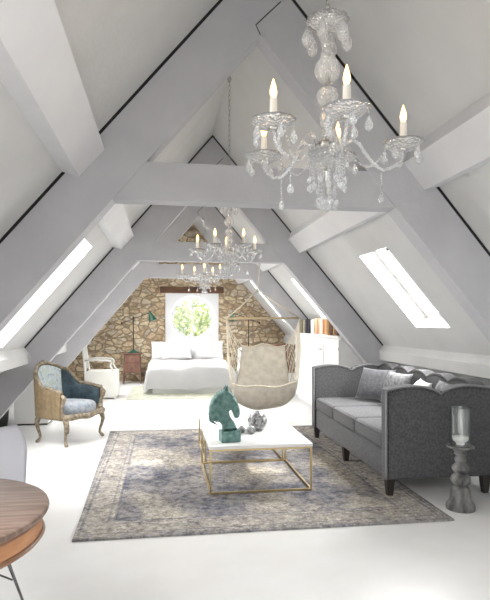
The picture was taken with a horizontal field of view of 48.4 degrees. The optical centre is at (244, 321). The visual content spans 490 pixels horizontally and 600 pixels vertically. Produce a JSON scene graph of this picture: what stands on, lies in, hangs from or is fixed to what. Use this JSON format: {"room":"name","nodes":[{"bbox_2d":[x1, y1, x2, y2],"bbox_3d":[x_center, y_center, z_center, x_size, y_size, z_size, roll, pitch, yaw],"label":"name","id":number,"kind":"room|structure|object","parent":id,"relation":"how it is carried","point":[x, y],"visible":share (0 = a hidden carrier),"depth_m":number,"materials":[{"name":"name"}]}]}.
{"room":"studio apartment","nodes":[
{"label":"studio apartment","id":0,"kind":"room"},
{"bbox_2d":[9,404,13,412],"bbox_3d":[-3.162,1.166,4.884,0.150,0.467,15.800,0,0,-9],"label":"wall","id":1,"kind":"structure","parent":0,"point":[11,409],"depth_m":8.46,"materials":[{"name":"paint"}]},
{"bbox_2d":[0,0,226,374],"bbox_3d":[-1.856,-0.767,5.182,3.418,4.188,16.600,0,0,-9],"label":"ceiling","id":2,"kind":"structure","parent":0,"point":[116,45],"depth_m":3.16,"materials":[{"name":"paint"}]},
{"bbox_2d":[0,347,28,371],"bbox_3d":[-2.587,0.443,5.127,0.280,0.254,3.390,0,0,-9],"label":"trim","id":3,"kind":"structure","parent":2,"relation":"attached to","point":[9,359],"depth_m":6.15,"materials":[{"name":"paint"}]},
{"bbox_2d":[0,0,103,176],"bbox_3d":[-0.572,-1.071,0.419,0.264,0.286,6.198,0,0,-9],"label":"purlin","id":4,"kind":"object","parent":2,"relation":"attached to","point":[39,71],"visible":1,"depth_m":2.25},
{"bbox_2d":[57,344,66,354],"bbox_3d":[-3.055,0.443,8.242,0.280,0.254,2.590,0,0,-9],"label":"trim","id":5,"kind":"structure","parent":2,"relation":"attached to","point":[64,349],"depth_m":9.22,"materials":[{"name":"paint"}]},
{"bbox_2d":[97,204,133,249],"bbox_3d":[-1.309,-1.071,5.319,0.264,0.286,3.386,0,0,-9],"label":"purlin","id":6,"kind":"object","parent":2,"relation":"attached to","point":[115,225],"visible":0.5,"depth_m":5.70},
{"bbox_2d":[177,209,224,293],"bbox_3d":[-0.616,-1.444,8.576,0.726,2.022,0.748,0,0,24],"label":"chandelier","id":7,"kind":"object","parent":2,"relation":"hanging from","point":[204,279],"visible":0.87,"depth_m":8.48,"materials":[{"name":"glass"}]},
{"bbox_2d":[67,224,285,380],"bbox_3d":[-1.357,-0.590,13.357,6.140,3.980,0.420,0,0,-9],"label":"wall","id":8,"kind":"structure","parent":0,"point":[114,339],"depth_m":13.03,"materials":[{"name":"stone"}]},
{"bbox_2d":[165,293,218,344],"bbox_3d":[-1.298,-0.045,13.315,1.285,1.290,0.280,0,0,-9],"label":"window","id":9,"kind":"structure","parent":8,"relation":"in","point":[172,300],"depth_m":13.24,"materials":[{"name":"white"}]},
{"bbox_2d":[160,286,223,292],"bbox_3d":[-1.282,-0.775,13.189,1.530,0.150,0.135,0,0,-9],"label":"trim","id":10,"kind":"structure","parent":8,"relation":"attached to","point":[163,289],"depth_m":13.10,"materials":[{"name":"brown wood"}]},
{"bbox_2d":[283,335,294,344],"bbox_3d":[1.320,0.443,11.960,0.280,0.254,3.140,0,0,-9],"label":"trim","id":11,"kind":"structure","parent":8,"relation":"attached to","point":[286,338],"depth_m":13.05,"materials":[{"name":"paint"}]},
{"bbox_2d":[0,381,489,599],"bbox_3d":[-0.131,1.460,5.239,7.300,0.120,16.200,0,0,-9],"label":"floor","id":12,"kind":"structure","parent":0,"point":[446,560],"depth_m":3.30,"materials":[{"name":"white paint"}]},
{"bbox_2d":[0,410,8,426],"bbox_3d":[-3.295,1.230,7.311,0.235,0.341,0.235,0,0,13],"label":"storage basket","id":13,"kind":"object","parent":12,"relation":"on","point":[4,420],"visible":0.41,"depth_m":7.26,"materials":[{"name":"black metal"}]},
{"bbox_2d":[0,424,26,599],"bbox_3d":[-1.295,0.954,2.535,0.470,0.888,0.520,0,0,-7],"label":"chair","id":14,"kind":"object","parent":12,"relation":"on","point":[13,448],"visible":0.48,"depth_m":2.74,"materials":[{"name":"white plastic"}]},
{"bbox_2d":[0,478,48,568],"bbox_3d":[-1.151,1.029,1.870,0.904,0.742,0.904,0,0,-9],"label":"round table","id":15,"kind":"object","parent":12,"relation":"on","point":[23,506],"visible":1,"depth_m":1.87,"materials":[{"name":"brown wood"}]},
{"bbox_2d":[14,381,51,425],"bbox_3d":[-2.940,1.040,7.697,0.496,0.720,0.642,0,0,-9],"label":"base cabinet","id":16,"kind":"object","parent":12,"relation":"on","point":[24,407],"visible":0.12,"depth_m":7.38,"materials":[{"name":"white paint"}]},
{"bbox_2d":[33,360,105,446],"bbox_3d":[-2.135,0.930,6.491,0.738,0.938,0.769,0,0,22],"label":"armchair","id":17,"kind":"object","parent":12,"relation":"on","point":[59,395],"visible":1,"depth_m":6.43,"materials":[{"name":"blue fabric"}]},
{"bbox_2d":[63,398,95,414],"bbox_3d":[-2.103,0.998,6.478,0.541,0.144,0.592,0,0,22],"label":"seat cushion","id":18,"kind":"object","parent":17,"relation":"on","point":[73,406],"depth_m":6.34,"materials":[{"name":"blue fabric"}]},
{"bbox_2d":[82,345,119,398],"bbox_3d":[-2.691,0.869,10.132,0.666,1.062,0.588,0,0,-9],"label":"armchair","id":19,"kind":"object","parent":12,"relation":"on","point":[109,378],"visible":0.75,"depth_m":9.90,"materials":[{"name":"white fabric"}]},
{"bbox_2d":[123,352,141,383],"bbox_3d":[-2.571,1.053,12.454,0.420,0.696,0.345,0,0,-9],"label":"nightstand","id":20,"kind":"object","parent":12,"relation":"on","point":[132,361],"visible":1,"depth_m":12.31,"materials":[{"name":"brown wood"}]},
{"bbox_2d":[121,311,156,352],"bbox_3d":[-2.429,0.223,12.498,0.818,0.962,0.260,0,0,-9],"label":"table lamp","id":21,"kind":"object","parent":20,"relation":"on","point":[152,317],"visible":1,"depth_m":12.47,"materials":[{"name":"green metal"}]},
{"bbox_2d":[51,206,307,366],"bbox_3d":[-0.847,-0.530,9.963,5.930,3.860,0.164,0,0,-9],"label":"roof truss","id":22,"kind":"object","parent":12,"relation":"on","point":[269,286],"visible":0.41,"depth_m":9.85,"materials":[{"name":"white wood"}]},
{"bbox_2d":[126,386,232,399],"bbox_3d":[-1.091,1.395,10.950,2.400,0.010,2.020,0,0,-9],"label":"rug","id":23,"kind":"object","parent":12,"relation":"on","point":[136,393],"visible":0.43,"depth_m":10.30,"materials":[{"name":"white fabric"}]},
{"bbox_2d":[143,345,236,393],"bbox_3d":[-1.196,0.965,11.711,1.901,0.850,2.383,0,0,-9],"label":"bed","id":24,"kind":"object","parent":23,"relation":"on","point":[167,376],"visible":0.82,"depth_m":10.59,"materials":[{"name":"white fabric"}]},
{"bbox_2d":[151,341,183,359],"bbox_3d":[-1.779,0.660,12.494,0.740,0.426,0.259,0,0,-9],"label":"bed pillow","id":25,"kind":"object","parent":24,"relation":"on","point":[157,352],"visible":0.45,"depth_m":12.42,"materials":[{"name":"white fabric"}]},
{"bbox_2d":[161,345,191,358],"bbox_3d":[-1.539,0.670,12.247,0.660,0.316,0.301,0,0,-13],"label":"bed pillow","id":26,"kind":"object","parent":24,"relation":"on","point":[169,351],"visible":1,"depth_m":12.15,"materials":[{"name":"white fabric"}]},
{"bbox_2d":[143,358,236,391],"bbox_3d":[-1.156,1.078,11.449,1.901,0.533,1.853,0,0,-9],"label":"duvet","id":27,"kind":"object","parent":24,"relation":"on","point":[168,375],"depth_m":10.58,"materials":[{"name":"white fabric"}]},
{"bbox_2d":[191,341,223,359],"bbox_3d":[-0.869,0.660,12.631,0.740,0.426,0.259,0,0,-9],"label":"bed pillow","id":28,"kind":"object","parent":24,"relation":"on","point":[201,350],"visible":0.96,"depth_m":12.55,"materials":[{"name":"white fabric"}]},
{"bbox_2d":[237,348,241,376],"bbox_3d":[0.074,0.980,11.744,0.465,0.820,0.465,0,0,-9],"label":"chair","id":29,"kind":"object","parent":23,"relation":"on","point":[239,356],"visible":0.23,"depth_m":11.88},
{"bbox_2d":[0,135,397,418],"bbox_3d":[-0.438,-0.530,7.243,5.930,3.860,0.164,0,0,-9],"label":"roof truss","id":30,"kind":"object","parent":12,"relation":"on","point":[144,246],"visible":0.61,"depth_m":7.10,"materials":[{"name":"white wood"}]},
{"bbox_2d":[226,263,300,409],"bbox_3d":[0.248,0.189,7.324,1.031,1.967,0.694,0,0,-9],"label":"chair","id":31,"kind":"object","parent":30,"relation":"hanging from","point":[262,383],"visible":0.98,"depth_m":7.52,"materials":[{"name":"beige fabric"}]},
{"bbox_2d":[0,0,489,341],"bbox_3d":[0.091,-0.530,3.733,5.930,3.860,0.164,0,0,-9],"label":"roof truss","id":32,"kind":"object","parent":12,"relation":"on","point":[71,206],"visible":0.86,"depth_m":3.62,"materials":[{"name":"white wood"}]},
{"bbox_2d":[72,425,453,541],"bbox_3d":[-0.114,1.393,5.387,2.709,0.013,3.544,0,0,-9],"label":"area rug","id":33,"kind":"object","parent":12,"relation":"on","point":[146,483],"visible":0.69,"depth_m":4.38,"materials":[{"name":"fabric"}]},
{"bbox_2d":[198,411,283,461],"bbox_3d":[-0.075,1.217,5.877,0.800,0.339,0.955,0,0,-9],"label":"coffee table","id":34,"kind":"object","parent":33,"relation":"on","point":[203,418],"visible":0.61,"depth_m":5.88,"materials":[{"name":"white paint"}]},
{"bbox_2d":[201,422,312,494],"bbox_3d":[0.063,1.193,4.914,0.857,0.387,0.980,0,0,-9],"label":"coffee table","id":35,"kind":"object","parent":33,"relation":"on","point":[276,435],"visible":0.98,"depth_m":4.60,"materials":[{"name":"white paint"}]},
{"bbox_2d":[208,385,240,442],"bbox_3d":[-0.175,0.764,4.571,0.272,0.472,0.130,0,0,-15],"label":"head sculpture","id":36,"kind":"object","parent":35,"relation":"on","point":[223,401],"visible":1,"depth_m":4.53,"materials":[{"name":"teal stone"}]},
{"bbox_2d":[238,425,245,432],"bbox_3d":[-0.031,0.966,4.910,0.076,0.068,0.072,0,0,-44],"label":"ornament","id":37,"kind":"object","parent":35,"relation":"on","point":[241,428],"visible":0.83,"depth_m":4.89,"materials":[{"name":"silver metal"}]},
{"bbox_2d":[246,425,255,433],"bbox_3d":[0.052,0.960,4.862,0.086,0.080,0.087,0,0,-4],"label":"ornament","id":38,"kind":"object","parent":35,"relation":"on","point":[250,429],"visible":1,"depth_m":4.84,"materials":[{"name":"silver metal"}]},
{"bbox_2d":[247,410,267,430],"bbox_3d":[0.116,0.908,5.022,0.194,0.181,0.196,0,0,1],"label":"ornament","id":39,"kind":"object","parent":35,"relation":"on","point":[258,419],"visible":0.88,"depth_m":4.96,"materials":[{"name":"silver metal"}]},
{"bbox_2d":[270,344,294,381],"bbox_3d":[0.823,0.950,12.815,0.740,0.860,0.480,0,0,-9],"label":"chest","id":40,"kind":"object","parent":12,"relation":"on","point":[286,346],"visible":0.02,"depth_m":12.61,"materials":[{"name":"brown wood"}]},
{"bbox_2d":[294,333,363,404],"bbox_3d":[1.397,0.800,8.902,0.648,1.200,2.538,0,0,-9],"label":"cabinet","id":41,"kind":"object","parent":12,"relation":"on","point":[316,349],"visible":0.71,"depth_m":8.72,"materials":[{"name":"white paint"}]},
{"bbox_2d":[300,333,341,337],"bbox_3d":[1.300,0.215,8.887,0.385,0.030,2.538,0,0,-9],"label":"countertop","id":42,"kind":"structure","parent":41,"relation":"on","point":[318,335],"depth_m":8.42,"materials":[{"name":"white paint"}]},
{"bbox_2d":[305,319,307,332],"bbox_3d":[1.163,0.074,9.661,0.176,0.250,0.080,0,0,-9],"label":"book","id":43,"kind":"object","parent":42,"relation":"on","point":[306,320],"visible":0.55,"depth_m":9.61,"materials":[{"name":"paper"}]},
{"bbox_2d":[308,319,313,333],"bbox_3d":[1.189,0.074,9.482,0.176,0.250,0.080,0,0,-9],"label":"book","id":44,"kind":"object","parent":42,"relation":"on","point":[309,320],"visible":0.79,"depth_m":9.43,"materials":[{"name":"paper"}]},
{"bbox_2d":[311,320,313,333],"bbox_3d":[1.211,0.080,9.304,0.166,0.240,0.080,0,0,-9],"label":"book","id":45,"kind":"object","parent":42,"relation":"on","point":[312,321],"visible":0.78,"depth_m":9.26,"materials":[{"name":"paper"}]},
{"bbox_2d":[314,319,316,333],"bbox_3d":[1.240,0.072,9.115,0.166,0.255,0.092,0,0,-9],"label":"book","id":46,"kind":"object","parent":42,"relation":"on","point":[315,320],"visible":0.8,"depth_m":9.08,"materials":[{"name":"paper"}]},
{"bbox_2d":[317,319,318,333],"bbox_3d":[1.265,0.074,8.948,0.166,0.250,0.060,0,0,-9],"label":"book","id":47,"kind":"object","parent":42,"relation":"on","point":[317,319],"visible":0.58,"depth_m":8.91,"materials":[{"name":"paper"}]},
{"bbox_2d":[319,319,321,333],"bbox_3d":[1.294,0.074,8.790,0.176,0.250,0.070,0,0,-9],"label":"book","id":48,"kind":"object","parent":42,"relation":"on","point":[320,320],"visible":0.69,"depth_m":8.75,"materials":[{"name":"paper"}]},
{"bbox_2d":[322,319,325,334],"bbox_3d":[1.312,0.074,8.631,0.166,0.250,0.060,0,0,-9],"label":"book","id":49,"kind":"object","parent":42,"relation":"on","point":[323,320],"visible":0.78,"depth_m":8.59,"materials":[{"name":"paper"}]},
{"bbox_2d":[325,318,327,334],"bbox_3d":[1.336,0.072,8.472,0.166,0.254,0.082,0,0,-9],"label":"book","id":50,"kind":"object","parent":42,"relation":"on","point":[326,321],"visible":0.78,"depth_m":8.44,"materials":[{"name":"paper"}]},
{"bbox_2d":[330,323,332,334],"bbox_3d":[1.373,0.074,8.226,0.166,0.250,0.065,0,0,-9],"label":"book","id":51,"kind":"object","parent":42,"relation":"on","point":[331,326],"visible":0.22,"depth_m":8.19,"materials":[{"name":"paper"}]},
{"bbox_2d":[312,363,489,495],"bbox_3d":[1.419,0.943,5.508,0.934,0.915,2.296,0,0,-8],"label":"sofa","id":52,"kind":"object","parent":12,"relation":"on","point":[406,435],"visible":0.98,"depth_m":4.42,"materials":[{"name":"grey fabric"}]},
{"bbox_2d":[316,397,380,417],"bbox_3d":[1.251,0.968,6.181,0.745,0.148,0.678,0,0,-8],"label":"seat cushion","id":53,"kind":"object","parent":52,"relation":"on","point":[324,405],"depth_m":6.13,"materials":[{"name":"grey fabric"}]},
{"bbox_2d":[333,406,380,430],"bbox_3d":[1.344,0.968,5.501,0.745,0.148,0.678,0,0,-8],"label":"seat cushion","id":54,"kind":"object","parent":52,"relation":"on","point":[343,416],"depth_m":5.44,"materials":[{"name":"grey fabric"}]},
{"bbox_2d":[355,418,380,446],"bbox_3d":[1.437,0.968,4.822,0.745,0.148,0.678,0,0,-8],"label":"seat cushion","id":55,"kind":"object","parent":52,"relation":"on","point":[368,430],"depth_m":4.80,"materials":[{"name":"grey fabric"}]},
{"bbox_2d":[355,367,395,399],"bbox_3d":[1.467,0.700,6.147,0.223,0.347,0.460,0,0,-39],"label":"throw pillow","id":56,"kind":"object","parent":52,"relation":"on","point":[371,383],"visible":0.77,"depth_m":6.09,"materials":[{"name":"grey fabric"}]},
{"bbox_2d":[379,370,412,402],"bbox_3d":[1.575,0.700,5.698,0.172,0.352,0.460,0,0,-17],"label":"throw pillow","id":57,"kind":"object","parent":52,"relation":"on","point":[392,378],"visible":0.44,"depth_m":5.64,"materials":[{"name":"white fabric"}]},
{"bbox_2d":[414,378,431,387],"bbox_3d":[1.625,0.710,5.159,0.208,0.312,0.420,0,0,3],"label":"throw pillow","id":58,"kind":"object","parent":52,"relation":"on","point":[421,382],"visible":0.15,"depth_m":5.09,"materials":[{"name":"white fabric"}]},
{"bbox_2d":[435,380,451,389],"bbox_3d":[1.726,0.700,4.760,0.164,0.352,0.400,0,0,-5],"label":"throw pillow","id":59,"kind":"object","parent":52,"relation":"on","point":[440,384],"visible":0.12,"depth_m":4.82,"materials":[{"name":"grey fabric"}]},
{"bbox_2d":[445,435,475,513],"bbox_3d":[1.615,1.020,4.086,0.212,0.760,0.212,0,0,-9],"label":"candle holder","id":60,"kind":"object","parent":12,"relation":"on","point":[460,500],"visible":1,"depth_m":4.04,"materials":[{"name":"grey wood"}]},
{"bbox_2d":[452,435,468,444],"bbox_3d":[1.615,0.887,4.086,0.116,0.060,0.116,0,0,-9],"label":"candle","id":61,"kind":"object","parent":60,"relation":"on","point":[459,439],"depth_m":4.06,"materials":[{"name":"wax"}]},
{"bbox_3d":[0.069,1.053,12.851,0.420,0.696,0.345,0,0,-9],"label":"nightstand","id":62,"kind":"object","parent":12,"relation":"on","visible":0},
{"bbox_2d":[230,311,259,345],"bbox_3d":[-0.041,0.223,12.857,0.818,0.962,0.260,0,0,-9],"label":"table lamp","id":63,"kind":"object","parent":62,"relation":"on","point":[232,315],"visible":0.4,"depth_m":12.87,"materials":[{"name":"green metal"}]},
{"bbox_2d":[193,0,489,385],"bbox_3d":[1.524,-0.767,5.690,3.418,4.188,16.600,0,0,-9],"label":"ceiling","id":64,"kind":"structure","parent":0,"point":[431,58],"depth_m":4.77,"materials":[{"name":"paint"}]},
{"bbox_2d":[190,76,262,277],"bbox_3d":[-0.229,-1.444,5.453,0.723,2.022,0.704,0,0,13],"label":"chandelier","id":65,"kind":"object","parent":64,"relation":"hanging from","point":[228,255],"visible":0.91,"depth_m":5.41,"materials":[{"name":"glass"}]},
{"bbox_2d":[234,279,249,283],"bbox_3d":[0.043,-1.071,11.767,0.264,0.286,3.136,0,0,-9],"label":"purlin","id":66,"kind":"object","parent":64,"relation":"attached to","point":[238,281],"visible":0.14,"depth_m":12.79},
{"bbox_2d":[257,264,279,271],"bbox_3d":[0.493,-1.071,8.776,0.264,0.286,2.586,0,0,-9],"label":"purlin","id":67,"kind":"object","parent":64,"relation":"attached to","point":[264,267],"visible":0.21,"depth_m":9.56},
{"bbox_2d":[245,0,424,212],"bbox_3d":[0.373,-1.444,2.175,0.748,2.022,0.726,0,0,-9],"label":"chandelier","id":68,"kind":"object","parent":64,"relation":"hanging from","point":[328,154],"visible":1,"depth_m":2.12,"materials":[{"name":"glass"}]},
{"bbox_2d":[314,34,340,84],"bbox_3d":[0.327,-1.040,2.163,0.104,0.190,0.104,0,0,-9],"label":"stem","id":69,"kind":"object","parent":68,"relation":"on","point":[327,70],"depth_m":2.14,"materials":[{"name":"clear glass"}]},
{"bbox_2d":[288,210,385,252],"bbox_3d":[0.962,-1.071,5.661,0.264,0.286,3.386,0,0,-9],"label":"purlin","id":70,"kind":"object","parent":64,"relation":"attached to","point":[323,226],"visible":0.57,"depth_m":5.91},
{"bbox_2d":[375,248,441,316],"bbox_3d":[1.782,-0.461,5.678,0.698,0.809,0.740,0,0,-9],"label":"window","id":71,"kind":"structure","parent":64,"relation":"attached to","point":[429,313],"depth_m":6.00,"materials":[{"name":"glass"}]},
{"bbox_2d":[379,345,489,378],"bbox_3d":[2.239,0.443,5.853,0.280,0.254,3.390,0,0,-9],"label":"trim","id":72,"kind":"structure","parent":64,"relation":"attached to","point":[474,365],"depth_m":5.88,"materials":[{"name":"paint"}]},
{"bbox_2d":[404,92,489,189],"bbox_3d":[1.699,-1.071,0.760,0.264,0.286,6.198,0,0,-9],"label":"purlin","id":73,"kind":"object","parent":64,"relation":"attached to","point":[461,145],"visible":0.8,"depth_m":3.27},
{"label":"outside","id":74,"kind":"structure","parent":0,"visible":0},
{"bbox_2d":[173,299,210,336],"bbox_3d":[-1.520,0.872,16.148,10.956,4.197,2.188,0,0,-9],"label":"foliage","id":75,"kind":"object","parent":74,"point":[178,315],"visible":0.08,"depth_m":15.65,"materials":[{"name":"green plant"}]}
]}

